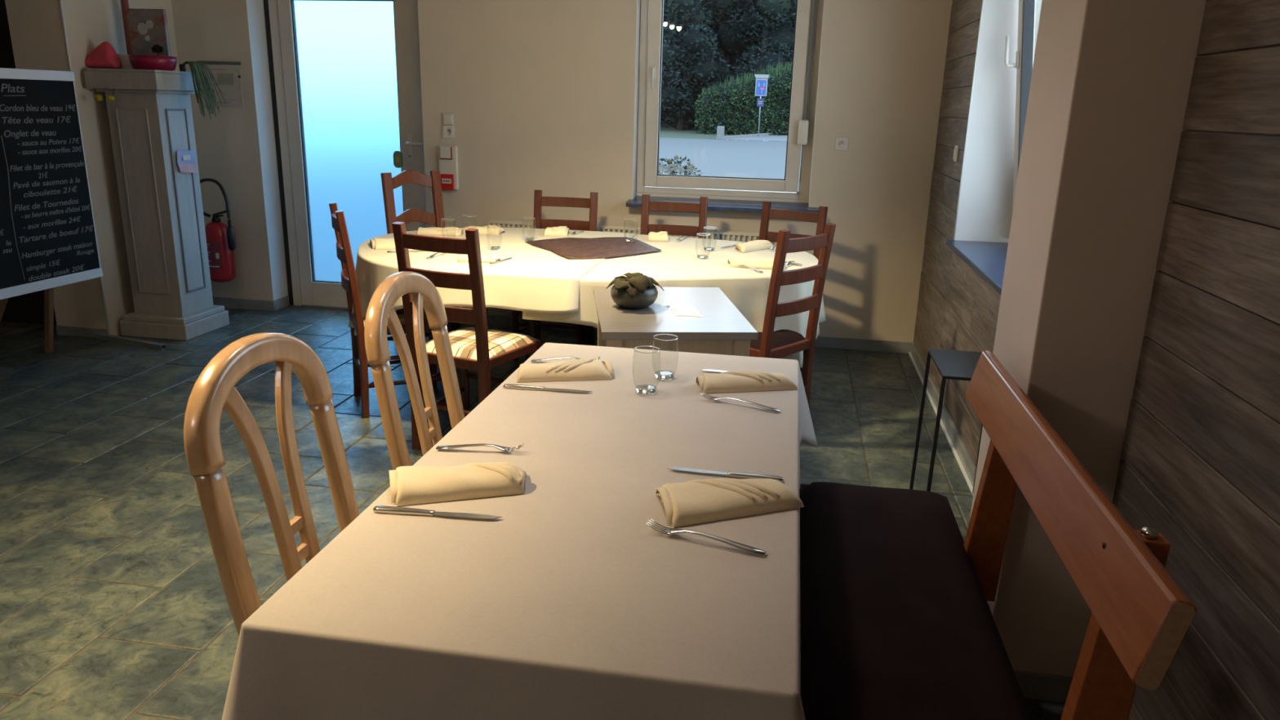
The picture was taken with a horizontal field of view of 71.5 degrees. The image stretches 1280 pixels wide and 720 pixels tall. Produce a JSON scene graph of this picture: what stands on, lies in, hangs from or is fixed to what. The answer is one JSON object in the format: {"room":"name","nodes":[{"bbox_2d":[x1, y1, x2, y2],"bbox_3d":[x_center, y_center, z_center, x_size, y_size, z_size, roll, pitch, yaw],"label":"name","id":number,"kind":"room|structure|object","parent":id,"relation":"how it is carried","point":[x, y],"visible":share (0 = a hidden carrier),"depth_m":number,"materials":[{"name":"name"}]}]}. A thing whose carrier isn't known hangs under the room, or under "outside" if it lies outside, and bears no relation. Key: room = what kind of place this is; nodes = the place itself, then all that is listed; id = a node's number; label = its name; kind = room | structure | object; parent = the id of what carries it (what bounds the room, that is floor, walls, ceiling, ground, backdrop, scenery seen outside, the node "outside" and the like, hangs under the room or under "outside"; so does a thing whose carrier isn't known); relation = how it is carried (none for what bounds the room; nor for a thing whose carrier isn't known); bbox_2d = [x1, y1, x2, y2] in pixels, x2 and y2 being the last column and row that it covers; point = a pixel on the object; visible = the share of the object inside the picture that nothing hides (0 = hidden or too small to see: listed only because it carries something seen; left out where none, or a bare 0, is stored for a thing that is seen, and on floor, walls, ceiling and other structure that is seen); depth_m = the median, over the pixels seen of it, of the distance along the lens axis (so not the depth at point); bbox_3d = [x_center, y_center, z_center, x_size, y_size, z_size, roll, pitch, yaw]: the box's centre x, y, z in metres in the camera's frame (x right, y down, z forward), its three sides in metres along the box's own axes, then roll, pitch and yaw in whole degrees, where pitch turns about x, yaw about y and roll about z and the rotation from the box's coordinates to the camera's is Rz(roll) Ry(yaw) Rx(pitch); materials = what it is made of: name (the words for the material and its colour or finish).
{"room":"restaurant dining room","nodes":[
{"label":"restaurant dining room","id":0,"kind":"room"},
{"bbox_2d":[4,0,178,335],"bbox_3d":[-3.418,-1.529,5.742,0.365,2.600,0.960,4,16,9],"label":"wall pier","id":1,"kind":"object","parent":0,"point":[36,27],"visible":0.22,"depth_m":5.43,"materials":[{"name":"paint"}]},
{"bbox_2d":[56,325,108,337],"bbox_3d":[-3.532,-0.178,5.632,0.365,0.060,0.010,4,16,9],"label":"baseboard","id":2,"kind":"object","parent":1,"relation":"attached to","point":[61,330],"visible":0.85,"depth_m":5.63,"materials":[{"name":"grey tile"}]},
{"bbox_2d":[59,0,110,334],"bbox_3d":[-3.319,-1.387,5.259,0.012,2.600,0.012,4,16,9],"label":"trim","id":3,"kind":"structure","parent":1,"relation":"attached to","point":[60,1],"depth_m":5.16,"materials":[{"name":"wood"}]},
{"bbox_2d":[0,304,1065,719],"bbox_3d":[-2.258,0.935,2.194,7.400,0.120,9.300,4,16,9],"label":"floor","id":4,"kind":"structure","parent":0,"point":[113,604],"depth_m":3.62,"materials":[{"name":"tile"}]},
{"bbox_2d":[0,67,102,352],"bbox_3d":[-3.572,-0.699,4.669,0.803,1.605,0.936,5,16,11],"label":"easel","id":5,"kind":"object","parent":4,"relation":"on","point":[48,240],"visible":1,"depth_m":4.69,"materials":[{"name":"brown wood"}]},
{"bbox_2d":[95,333,166,350],"bbox_3d":[-3.153,-0.116,5.504,0.570,0.029,0.034,8,17,21],"label":"bar","id":6,"kind":"object","parent":4,"relation":"on","point":[151,344],"visible":1,"depth_m":5.48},
{"bbox_2d":[84,68,229,340],"bbox_3d":[-3.022,-0.977,5.622,0.470,1.626,0.450,4,16,9],"label":"column","id":7,"kind":"structure","parent":4,"relation":"on","point":[150,113],"depth_m":5.51,"materials":[{"name":"grey paint"}]},
{"bbox_2d":[84,41,120,68],"bbox_3d":[-3.223,-1.815,5.289,0.254,0.155,0.098,4,16,9],"label":"pyramid","id":8,"kind":"object","parent":7,"relation":"on","point":[104,55],"visible":0.87,"depth_m":5.25},
{"bbox_2d":[93,88,115,101],"bbox_3d":[-3.152,-1.560,5.229,0.131,0.075,0.040,4,16,9],"label":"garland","id":9,"kind":"object","parent":7,"relation":"hanging from","point":[97,97],"visible":1,"depth_m":5.22,"materials":[{"name":"yellow"}]},
{"bbox_2d":[116,53,134,69],"bbox_3d":[-3.088,-1.790,5.336,0.104,0.090,0.030,4,16,9],"label":"card","id":10,"kind":"object","parent":7,"relation":"on","point":[126,64],"visible":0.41,"depth_m":5.32,"materials":[{"name":"paper"}]},
{"bbox_2d":[120,0,170,56],"bbox_3d":[-3.026,-1.995,5.457,0.280,0.420,0.032,4,16,9],"label":"picture","id":11,"kind":"object","parent":7,"relation":"on","point":[144,28],"visible":0.59,"depth_m":5.44},
{"bbox_2d":[128,54,177,71],"bbox_3d":[-2.915,-1.778,5.329,0.260,0.080,0.260,4,16,9],"label":"bowl","id":12,"kind":"object","parent":7,"relation":"on","point":[137,61],"visible":0.92,"depth_m":5.23,"materials":[{"name":"ceramic"}]},
{"bbox_2d":[150,44,163,55],"bbox_3d":[-2.913,-1.850,5.372,0.073,0.114,0.074,4,16,9],"label":"dried flower","id":13,"kind":"object","parent":12,"relation":"in","point":[157,49],"visible":0.99,"depth_m":5.36,"materials":[{"name":"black plant"}]},
{"bbox_2d":[177,150,198,173],"bbox_3d":[-2.822,-1.234,5.540,0.014,0.145,0.171,5,16,12],"label":"leaflet","id":14,"kind":"object","parent":7,"relation":"attached to","point":[185,158],"visible":1,"depth_m":5.54,"materials":[{"name":"paper"}]},
{"bbox_2d":[179,61,226,119],"bbox_3d":[-2.684,-1.644,5.426,0.229,0.336,0.193,4,16,9],"label":"trailing plant","id":15,"kind":"object","parent":7,"relation":"hanging from","point":[199,76],"visible":1,"depth_m":5.38,"materials":[{"name":"green plant"}]},
{"bbox_2d":[182,332,359,635],"bbox_3d":[-0.522,0.480,1.815,0.538,1.054,0.446,4,16,9],"label":"chair","id":16,"kind":"object","parent":4,"relation":"on","point":[214,390],"visible":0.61,"depth_m":1.71,"materials":[{"name":"brown wood"}]},
{"bbox_2d":[328,201,450,418],"bbox_3d":[-1.241,-0.265,4.434,0.503,1.003,0.436,-5,17,-22],"label":"chair","id":17,"kind":"object","parent":4,"relation":"on","point":[344,251],"visible":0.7,"depth_m":4.29,"materials":[{"name":"brown wood"}]},
{"bbox_2d":[363,308,448,326],"bbox_3d":[-1.205,-0.237,4.458,0.410,0.038,0.416,-5,17,-22],"label":"seat cushion","id":18,"kind":"object","parent":17,"relation":"on","point":[400,313],"depth_m":4.33,"materials":[{"name":"fabric"}]},
{"bbox_2d":[364,271,465,470],"bbox_3d":[-0.414,0.292,2.481,0.538,1.054,0.446,4,16,9],"label":"chair","id":19,"kind":"object","parent":4,"relation":"on","point":[381,313],"visible":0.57,"depth_m":2.39,"materials":[{"name":"brown wood"}]},
{"bbox_2d":[380,169,488,328],"bbox_3d":[-1.285,-0.632,5.583,0.508,1.072,0.436,15,21,40],"label":"chair","id":20,"kind":"object","parent":4,"relation":"on","point":[389,183],"visible":0.17,"depth_m":5.63,"materials":[{"name":"red wood"}]},
{"bbox_2d":[391,222,541,449],"bbox_3d":[-0.748,-0.110,3.920,0.436,1.013,0.503,8,17,22],"label":"chair","id":21,"kind":"object","parent":4,"relation":"on","point":[480,348],"visible":0.74,"depth_m":3.71,"materials":[{"name":"brown wood"}]},
{"bbox_2d":[425,326,538,359],"bbox_3d":[-0.732,-0.088,3.965,0.416,0.038,0.410,8,17,22],"label":"seat cushion","id":22,"kind":"object","parent":21,"relation":"on","point":[503,344],"depth_m":3.89,"materials":[{"name":"fabric"}]},
{"bbox_2d":[448,306,592,361],"bbox_3d":[-0.838,-0.247,4.879,1.342,0.742,1.521,4,16,9],"label":"table","id":23,"kind":"object","parent":4,"relation":"on","point":[531,331],"visible":0.1,"depth_m":5.26,"materials":[{"name":"brown wood"}]},
{"bbox_2d":[348,227,637,335],"bbox_3d":[-0.863,-0.432,4.833,1.460,0.384,1.641,4,16,9],"label":"tablecloth","id":24,"kind":"object","parent":23,"relation":"on","point":[535,279],"visible":0.56,"depth_m":4.18,"materials":[{"name":"white fabric"}]},
{"bbox_2d":[369,238,395,249],"bbox_3d":[-1.279,-0.625,4.694,0.286,0.042,0.230,-3,17,-16],"label":"napkin","id":25,"kind":"object","parent":24,"relation":"on","point":[377,243],"visible":0.49,"depth_m":4.59,"materials":[{"name":"fabric"}]},
{"bbox_2d":[416,226,463,235],"bbox_3d":[-1.155,-0.748,5.134,0.258,0.042,0.103,1,16,-2],"label":"napkin","id":26,"kind":"object","parent":24,"relation":"on","point":[451,231],"visible":0.98,"depth_m":5.09,"materials":[{"name":"fabric"}]},
{"bbox_2d":[457,253,501,262],"bbox_3d":[-0.780,-0.498,4.304,0.196,0.039,0.090,2,16,3],"label":"napkin","id":27,"kind":"object","parent":24,"relation":"on","point":[486,257],"visible":0.71,"depth_m":4.27,"materials":[{"name":"fabric"}]},
{"bbox_2d":[462,225,505,235],"bbox_3d":[-0.917,-0.765,5.212,0.234,0.045,0.119,2,16,1],"label":"napkin","id":28,"kind":"object","parent":24,"relation":"on","point":[494,230],"visible":0.84,"depth_m":5.17,"materials":[{"name":"fabric"}]},
{"bbox_2d":[486,224,502,249],"bbox_3d":[-0.761,-0.640,4.645,0.078,0.123,0.078,4,16,9],"label":"tumbler","id":29,"kind":"object","parent":24,"relation":"on","point":[493,247],"visible":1,"depth_m":4.64,"materials":[{"name":"clear glass"}]},
{"bbox_2d":[543,226,568,235],"bbox_3d":[-0.490,-0.763,5.238,0.134,0.047,0.163,2,16,1],"label":"napkin","id":30,"kind":"object","parent":24,"relation":"on","point":[560,230],"visible":1,"depth_m":5.18,"materials":[{"name":"fabric"}]},
{"bbox_2d":[525,236,662,258],"bbox_3d":[-0.225,-0.617,4.822,0.637,0.005,0.691,-7,18,-28],"label":"table runner","id":31,"kind":"object","parent":24,"relation":"on","point":[606,246],"visible":0.99,"depth_m":4.79,"materials":[{"name":"fabric"}]},
{"bbox_2d":[511,189,598,360],"bbox_3d":[-0.508,-0.517,5.425,0.436,0.978,0.503,4,16,9],"label":"chair","id":32,"kind":"object","parent":4,"relation":"on","point":[540,201],"visible":0.3,"depth_m":5.52,"materials":[{"name":"brown wood"}]},
{"bbox_2d":[640,194,707,238],"bbox_3d":[0.162,-0.469,5.319,0.436,0.978,0.503,4,16,9],"label":"chair","id":33,"kind":"object","parent":4,"relation":"on","point":[647,205],"visible":0.24,"depth_m":5.43,"materials":[{"name":"brown wood"}]},
{"bbox_2d":[593,286,758,356],"bbox_3d":[0.097,0.155,3.548,0.544,0.750,0.790,0,16,-5],"label":"table","id":34,"kind":"object","parent":4,"relation":"on","point":[722,329],"visible":0.54,"depth_m":3.18,"materials":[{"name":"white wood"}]},
{"bbox_2d":[606,272,663,308],"bbox_3d":[-0.032,-0.268,3.418,0.190,0.128,0.208,13,20,35],"label":"potted plant","id":35,"kind":"object","parent":34,"relation":"on","point":[635,290],"visible":1,"depth_m":3.36,"materials":[{"name":"plant"}]},
{"bbox_2d":[665,304,693,307],"bbox_3d":[0.155,-0.210,3.457,0.112,0.005,0.038,2,16,2],"label":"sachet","id":36,"kind":"object","parent":34,"relation":"on","point":[666,305],"visible":1,"depth_m":3.45,"materials":[{"name":"white paper"}]},
{"bbox_2d":[667,306,697,310],"bbox_3d":[0.162,-0.197,3.412,0.112,0.005,0.038,2,16,2],"label":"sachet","id":37,"kind":"object","parent":34,"relation":"on","point":[669,308],"visible":1,"depth_m":3.40,"materials":[{"name":"white paper"}]},
{"bbox_2d":[669,310,699,313],"bbox_3d":[0.169,-0.183,3.364,0.114,0.005,0.033,1,16,-2],"label":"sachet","id":38,"kind":"object","parent":34,"relation":"on","point":[671,311],"visible":1,"depth_m":3.36,"materials":[{"name":"white paper"}]},
{"bbox_2d":[672,312,702,316],"bbox_3d":[0.177,-0.170,3.317,0.112,0.005,0.038,2,16,2],"label":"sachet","id":39,"kind":"object","parent":34,"relation":"on","point":[676,313],"visible":1,"depth_m":3.31,"materials":[{"name":"white paper"}]},
{"bbox_2d":[749,222,835,409],"bbox_3d":[0.568,-0.154,4.212,0.503,1.003,0.436,16,22,42],"label":"chair","id":40,"kind":"object","parent":4,"relation":"on","point":[771,344],"visible":0.61,"depth_m":4.02,"materials":[{"name":"brown wood"}]},
{"bbox_2d":[749,329,805,350],"bbox_3d":[0.538,-0.131,4.248,0.410,0.038,0.416,16,22,42],"label":"seat cushion","id":41,"kind":"object","parent":40,"relation":"on","point":[783,340],"depth_m":4.12,"materials":[{"name":"brown leather"}]},
{"bbox_2d":[758,201,827,260],"bbox_3d":[0.785,-0.412,5.206,0.436,0.961,0.503,11,19,30],"label":"chair","id":42,"kind":"object","parent":4,"relation":"on","point":[767,213],"visible":0.16,"depth_m":5.30,"materials":[{"name":"brown wood"}]},
{"bbox_2d":[909,348,982,493],"bbox_3d":[1.219,0.305,3.401,0.263,0.600,0.401,4,16,9],"label":"metal side table","id":43,"kind":"object","parent":4,"relation":"on","point":[958,365],"visible":0.53,"depth_m":3.35,"materials":[{"name":"black metal"}]},
{"bbox_2d":[963,351,1196,719],"bbox_3d":[0.602,0.575,1.858,0.510,0.901,1.580,4,16,9],"label":"wooden bench","id":44,"kind":"object","parent":4,"relation":"on","point":[1140,616],"visible":0.51,"depth_m":1.44,"materials":[{"name":"brown wood"}]},
{"bbox_2d":[800,481,1032,719],"bbox_3d":[0.555,0.580,1.868,0.426,0.048,1.610,4,16,9],"label":"bench cushion","id":45,"kind":"object","parent":44,"relation":"on","point":[897,623],"visible":0.98,"depth_m":1.91,"materials":[{"name":"brown leather"}]},
{"bbox_3d":[-0.058,0.559,2.134,0.790,0.746,1.650,4,16,9],"label":"dining table","id":46,"kind":"object","parent":4,"relation":"on","visible":0},
{"bbox_2d":[222,342,817,719],"bbox_3d":[-0.051,0.340,2.071,0.983,0.305,1.845,4,16,9],"label":"tablecloth","id":47,"kind":"object","parent":46,"relation":"on","point":[566,604],"visible":0.86,"depth_m":1.44,"materials":[{"name":"beige fabric"}]},
{"bbox_2d":[373,505,502,519],"bbox_3d":[-0.378,0.285,1.659,0.245,0.008,0.017,3,16,6],"label":"knife","id":48,"kind":"object","parent":47,"relation":"on","point":[380,508],"visible":1,"depth_m":1.66,"materials":[{"name":"metal"}]},
{"bbox_2d":[388,462,526,506],"bbox_3d":[-0.369,0.239,1.766,0.279,0.041,0.149,0,16,-5],"label":"napkin","id":49,"kind":"object","parent":47,"relation":"on","point":[409,485],"visible":1,"depth_m":1.74,"materials":[{"name":"fabric"}]},
{"bbox_2d":[435,443,524,452],"bbox_3d":[-0.354,0.191,1.967,0.194,0.015,0.025,2,16,1],"label":"fork","id":50,"kind":"object","parent":47,"relation":"on","point":[506,449],"visible":1,"depth_m":1.97,"materials":[{"name":"metal"}]},
{"bbox_2d":[502,383,592,392],"bbox_3d":[-0.248,0.077,2.396,0.245,0.008,0.017,4,16,8],"label":"knife","id":51,"kind":"object","parent":47,"relation":"on","point":[506,385],"visible":1,"depth_m":2.40,"materials":[{"name":"metal"}]},
{"bbox_2d":[530,356,599,361],"bbox_3d":[-0.222,-0.002,2.654,0.206,0.015,0.025,1,16,-1],"label":"fork","id":52,"kind":"object","parent":47,"relation":"on","point":[553,358],"visible":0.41,"depth_m":2.65,"materials":[{"name":"metal"}]},
{"bbox_2d":[516,357,614,382],"bbox_3d":[-0.216,0.021,2.539,0.276,0.041,0.131,-2,16,-10],"label":"napkin","id":53,"kind":"object","parent":47,"relation":"on","point":[583,369],"visible":1,"depth_m":2.49,"materials":[{"name":"fabric"}]},
{"bbox_2d":[632,345,660,394],"bbox_3d":[0.018,0.028,2.389,0.076,0.120,0.076,4,16,9],"label":"tumbler","id":54,"kind":"object","parent":47,"relation":"on","point":[641,388],"visible":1,"depth_m":2.39,"materials":[{"name":"clear glass"}]},
{"bbox_2d":[651,333,678,379],"bbox_3d":[0.071,-0.008,2.521,0.076,0.120,0.076,4,16,9],"label":"tumbler","id":55,"kind":"object","parent":47,"relation":"on","point":[664,375],"visible":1,"depth_m":2.52,"materials":[{"name":"clear glass"}]},
{"bbox_2d":[644,518,766,555],"bbox_3d":[0.115,0.314,1.581,0.223,0.015,0.025,8,17,22],"label":"fork","id":56,"kind":"object","parent":47,"relation":"on","point":[671,531],"visible":1,"depth_m":1.57,"materials":[{"name":"metal"}]},
{"bbox_2d":[667,466,783,482],"bbox_3d":[0.178,0.239,1.872,0.245,0.008,0.017,5,16,11],"label":"knife","id":57,"kind":"object","parent":47,"relation":"on","point":[742,475],"visible":0.94,"depth_m":1.86,"materials":[{"name":"metal"}]},
{"bbox_2d":[655,478,804,528],"bbox_3d":[0.179,0.266,1.726,0.280,0.039,0.162,-1,16,-9],"label":"napkin","id":58,"kind":"object","parent":47,"relation":"on","point":[692,502],"visible":1,"depth_m":1.70,"materials":[{"name":"fabric"}]},
{"bbox_2d":[698,390,781,412],"bbox_3d":[0.258,0.107,2.315,0.225,0.015,0.025,9,18,26],"label":"fork","id":59,"kind":"object","parent":47,"relation":"on","point":[711,397],"visible":1,"depth_m":2.31,"materials":[{"name":"metal"}]},
{"bbox_2d":[695,370,797,393],"bbox_3d":[0.290,0.053,2.473,0.279,0.041,0.102,-2,16,-12],"label":"napkin","id":60,"kind":"object","parent":47,"relation":"on","point":[739,380],"visible":1,"depth_m":2.44,"materials":[{"name":"fabric"}]},
{"bbox_3d":[0.355,-0.162,4.690,1.070,0.742,1.487,4,16,9],"label":"table","id":61,"kind":"object","parent":4,"relation":"on","visible":0},
{"bbox_2d":[522,234,826,368],"bbox_3d":[0.280,-0.291,4.668,1.381,0.499,1.571,4,16,9],"label":"tablecloth","id":62,"kind":"object","parent":61,"relation":"on","point":[677,264],"visible":0.44,"depth_m":4.23,"materials":[{"name":"white fabric"}]},
{"bbox_2d":[648,231,668,241],"bbox_3d":[0.107,-0.722,5.159,0.117,0.047,0.133,1,16,0],"label":"napkin","id":63,"kind":"object","parent":62,"relation":"on","point":[663,235],"visible":1,"depth_m":5.11,"materials":[{"name":"fabric"}]},
{"bbox_2d":[695,233,711,258],"bbox_3d":[0.324,-0.583,4.555,0.078,0.123,0.078,4,16,9],"label":"tumbler","id":64,"kind":"object","parent":62,"relation":"on","point":[700,256],"visible":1,"depth_m":4.55,"materials":[{"name":"clear glass"}]},
{"bbox_2d":[735,240,773,252],"bbox_3d":[0.629,-0.637,4.922,0.104,0.042,0.316,16,22,42],"label":"napkin","id":65,"kind":"object","parent":62,"relation":"on","point":[755,245],"visible":0.98,"depth_m":4.88,"materials":[{"name":"fabric"}]},
{"bbox_2d":[727,257,784,270],"bbox_3d":[0.569,-0.479,4.365,0.282,0.041,0.110,4,16,9],"label":"napkin","id":66,"kind":"object","parent":62,"relation":"on","point":[756,263],"visible":0.87,"depth_m":4.33,"materials":[{"name":"fabric"}]},
{"bbox_2d":[171,0,952,343],"bbox_3d":[-1.489,-1.533,6.115,7.550,2.700,0.400,4,16,9],"label":"wall","id":67,"kind":"structure","parent":0,"point":[539,94],"depth_m":5.68,"materials":[{"name":"paint"}]},
{"bbox_2d":[200,177,235,282],"bbox_3d":[-2.952,-0.899,6.199,0.208,0.720,0.264,-10,20,-35],"label":"fire extinguisher","id":68,"kind":"object","parent":67,"relation":"attached to","point":[220,237],"visible":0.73,"depth_m":6.19,"materials":[{"name":"red metal"}]},
{"bbox_2d":[196,61,244,108],"bbox_3d":[-2.847,-1.870,6.040,0.320,0.300,0.016,4,16,9],"label":"paper notice","id":69,"kind":"object","parent":67,"relation":"attached to","point":[227,75],"depth_m":6.03,"materials":[{"name":"white paper"}]},
{"bbox_2d":[212,295,289,311],"bbox_3d":[-2.897,-0.435,6.558,0.552,0.075,0.202,4,16,9],"label":"baseboard","id":70,"kind":"structure","parent":67,"relation":"attached to","point":[232,303],"depth_m":6.46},
{"bbox_2d":[262,0,426,309],"bbox_3d":[-1.999,-1.470,6.210,1.204,2.300,0.155,4,16,9],"label":"door","id":71,"kind":"structure","parent":67,"relation":"in","point":[345,82],"depth_m":6.19,"materials":[{"name":"plastic"}]},
{"bbox_2d":[393,150,406,168],"bbox_3d":[-1.655,-1.390,6.151,0.109,0.121,0.013,5,16,12],"label":"hanger","id":72,"kind":"object","parent":71,"relation":"hanging from","point":[397,155],"visible":1,"depth_m":6.15,"materials":[{"name":"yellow plastic"}]},
{"bbox_2d":[437,145,458,190],"bbox_3d":[-1.278,-1.277,5.912,0.136,0.290,0.051,4,16,9],"label":"panel","id":73,"kind":"object","parent":67,"relation":"attached to","point":[447,154],"visible":0.9,"depth_m":5.91,"materials":[{"name":"white plastic"}]},
{"bbox_2d":[442,113,453,124],"bbox_3d":[-1.262,-1.582,5.842,0.072,0.072,0.015,4,16,9],"label":"light switch","id":74,"kind":"object","parent":67,"relation":"attached to","point":[447,118],"visible":1,"depth_m":5.84,"materials":[{"name":"white plastic"}]},
{"bbox_2d":[442,125,454,137],"bbox_3d":[-1.264,-1.506,5.864,0.080,0.080,0.014,4,16,9],"label":"wall socket","id":75,"kind":"object","parent":67,"relation":"attached to","point":[448,131],"visible":1,"depth_m":5.86,"materials":[{"name":"white plastic"}]},
{"bbox_2d":[245,0,825,300],"bbox_3d":[-0.759,-1.385,5.917,3.754,2.360,0.189,4,16,9],"label":"trim","id":76,"kind":"structure","parent":67,"relation":"attached to","point":[255,11],"depth_m":6.16,"materials":[{"name":"paint"}]},
{"bbox_2d":[487,220,777,245],"bbox_3d":[-0.070,-0.522,5.882,1.908,0.712,0.103,4,16,9],"label":"radiator","id":77,"kind":"object","parent":67,"relation":"attached to","point":[718,235],"visible":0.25,"depth_m":5.73,"materials":[{"name":"white metal"}]},
{"bbox_2d":[462,314,911,353],"bbox_3d":[0.146,-0.192,5.986,3.260,0.075,0.012,4,16,9],"label":"baseboard","id":78,"kind":"structure","parent":67,"relation":"attached to","point":[902,347],"depth_m":5.79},
{"bbox_2d":[626,0,823,213],"bbox_3d":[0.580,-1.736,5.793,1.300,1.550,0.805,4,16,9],"label":"window","id":79,"kind":"structure","parent":67,"relation":"in","point":[808,24],"depth_m":5.67,"materials":[{"name":"plastic"}]},
{"bbox_2d":[834,137,848,151],"bbox_3d":[1.240,-1.329,5.469,0.080,0.080,0.014,4,16,9],"label":"wall socket","id":80,"kind":"object","parent":67,"relation":"attached to","point":[841,143],"visible":1,"depth_m":5.46,"materials":[{"name":"white plastic"}]},
{"bbox_2d":[610,284,657,308],"bbox_3d":[-0.023,-0.248,3.432,0.184,0.083,0.184,4,16,9],"label":"bowl","id":81,"kind":"object","parent":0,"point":[645,295],"depth_m":3.36,"materials":[{"name":"ceramic"}]},
{"bbox_2d":[650,155,711,189],"bbox_3d":[0.277,-1.276,6.263,0.460,0.333,0.223,4,16,9],"label":"bush","id":82,"kind":"object","parent":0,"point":[671,167],"visible":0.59,"depth_m":6.16,"materials":[{"name":"plant"}]},
{"bbox_2d":[969,0,1206,676],"bbox_3d":[1.114,-0.400,2.219,0.250,2.600,0.400,4,16,9],"label":"wall pillar","id":83,"kind":"structure","parent":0,"point":[1110,83],"depth_m":2.10,"materials":[{"name":"paint"}]},
{"bbox_2d":[1013,670,1072,702],"bbox_3d":[1.077,0.813,2.568,0.262,0.075,0.424,4,16,9],"label":"baseboard","id":84,"kind":"structure","parent":83,"relation":"attached to","point":[1037,686],"depth_m":2.36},
{"bbox_2d":[913,0,1279,719],"bbox_3d":[1.222,-0.030,1.123,0.385,2.700,8.960,4,16,9],"label":"wall","id":85,"kind":"structure","parent":0,"point":[1199,464],"depth_m":1.75,"materials":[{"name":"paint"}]},
{"bbox_2d":[908,342,975,496],"bbox_3d":[1.487,0.346,4.238,0.038,0.072,3.133,4,16,9],"label":"baseboard","id":86,"kind":"structure","parent":85,"relation":"attached to","point":[967,467],"depth_m":4.28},
{"bbox_2d":[953,145,959,161],"bbox_3d":[1.651,-1.079,4.646,0.014,0.080,0.076,4,16,9],"label":"light switch","id":87,"kind":"object","parent":85,"relation":"attached to","point":[957,148],"visible":1,"depth_m":4.62,"materials":[{"name":"white plastic"}]},
{"bbox_2d":[946,0,1042,294],"bbox_3d":[1.631,-1.057,3.461,0.390,1.515,1.882,4,16,9],"label":"window","id":88,"kind":"structure","parent":85,"relation":"in","point":[987,259],"depth_m":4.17,"materials":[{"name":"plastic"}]},
{"bbox_3d":[-5.978,-0.577,2.376,0.200,2.700,9.400,4,16,9],"label":"wall","id":89,"kind":"structure","parent":0,"visible":0},
{"bbox_2d":[0,0,57,324],"bbox_3d":[-4.453,-1.532,5.662,1.650,2.600,0.060,4,16,9],"label":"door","id":90,"kind":"structure","parent":89,"relation":"in","point":[28,308],"depth_m":5.88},
{"label":"outside","id":91,"kind":"structure","parent":0,"visible":0},
{"bbox_2d":[658,137,801,192],"bbox_3d":[-10.104,-6.775,29.401,150.000,0.300,43.600,4,16,9],"label":"road","id":92,"kind":"structure","parent":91,"point":[713,157],"depth_m":31.83,"materials":[{"name":"grey asphalt"}]},
{"bbox_2d":[716,125,724,139],"bbox_3d":[4.366,-12.302,48.197,0.380,0.720,0.300,4,16,9],"label":"bollard","id":93,"kind":"object","parent":92,"relation":"on","point":[720,130],"visible":0.85,"depth_m":48.06,"materials":[{"name":"concrete"}]},
{"bbox_2d":[715,133,772,139],"bbox_3d":[15.497,-14.942,58.696,30.583,0.580,7.245,-8,19,-30],"label":"kerb","id":94,"kind":"object","parent":92,"relation":"on","point":[760,134],"visible":0.23,"depth_m":50.74,"materials":[{"name":"concrete"}]},
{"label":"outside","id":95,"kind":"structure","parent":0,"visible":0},
{"bbox_2d":[659,121,737,139],"bbox_3d":[-7.107,-20.216,74.515,80.000,0.800,50.200,4,16,9],"label":"ground","id":96,"kind":"structure","parent":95,"point":[670,131],"depth_m":52.90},
{"bbox_2d":[660,0,716,128],"bbox_3d":[1.391,-23.668,60.426,10.149,15.926,7.630,6,17,14],"label":"tree","id":97,"kind":"object","parent":96,"relation":"on","point":[705,1],"visible":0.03,"depth_m":59.51,"materials":[{"name":"green plant"}]},
{"bbox_2d":[660,0,730,130],"bbox_3d":[2.850,-20.212,55.999,7.400,11.910,5.110,-13,21,-40],"label":"tree","id":98,"kind":"object","parent":96,"relation":"on","point":[684,40],"visible":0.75,"depth_m":55.27,"materials":[{"name":"green plant"}]},
{"bbox_2d":[701,0,746,61],"bbox_3d":[4.360,-26.817,69.690,9.861,17.957,9.285,7,17,19],"label":"tree","id":99,"kind":"object","parent":96,"relation":"on","point":[712,2],"visible":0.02,"depth_m":67.18,"materials":[{"name":"green plant"}]},
{"bbox_2d":[677,0,776,127],"bbox_3d":[5.814,-24.043,61.691,7.871,16.702,10.620,3,16,6],"label":"tree","id":100,"kind":"object","parent":96,"relation":"on","point":[727,46],"visible":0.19,"depth_m":59.92,"materials":[{"name":"green plant"}]},
{"bbox_2d":[693,60,805,141],"bbox_3d":[9.380,-15.830,54.997,12.530,5.138,3.786,-6,17,-23],"label":"hedge","id":101,"kind":"object","parent":96,"relation":"on","point":[732,106],"visible":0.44,"depth_m":52.92,"materials":[{"name":"green plant"}]},
{"bbox_2d":[718,0,796,86],"bbox_3d":[8.074,-22.121,57.188,6.312,15.355,8.532,4,16,9],"label":"tree","id":102,"kind":"object","parent":96,"relation":"on","point":[775,40],"visible":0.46,"depth_m":57.17,"materials":[{"name":"green plant"}]},
{"bbox_2d":[775,0,811,61],"bbox_3d":[11.681,-23.108,59.104,6.640,16.208,9.867,-3,16,-14],"label":"tree","id":103,"kind":"object","parent":96,"relation":"on","point":[791,1],"visible":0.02,"depth_m":58.94,"materials":[{"name":"green plant"}]},
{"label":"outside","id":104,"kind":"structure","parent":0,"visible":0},
{"bbox_2d":[724,134,787,141],"bbox_3d":[17.899,-14.058,55.995,24.100,0.410,20.200,4,16,9],"label":"pavement","id":105,"kind":"structure","parent":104,"point":[780,137],"depth_m":49.86,"materials":[{"name":"grey concrete"}]},
{"bbox_2d":[754,74,769,136],"bbox_3d":[6.782,-14.346,50.171,0.840,3.360,0.108,4,16,9],"label":"road sign","id":106,"kind":"object","parent":105,"relation":"on","point":[761,86],"visible":1,"depth_m":49.89,"materials":[{"name":"blue metal"}]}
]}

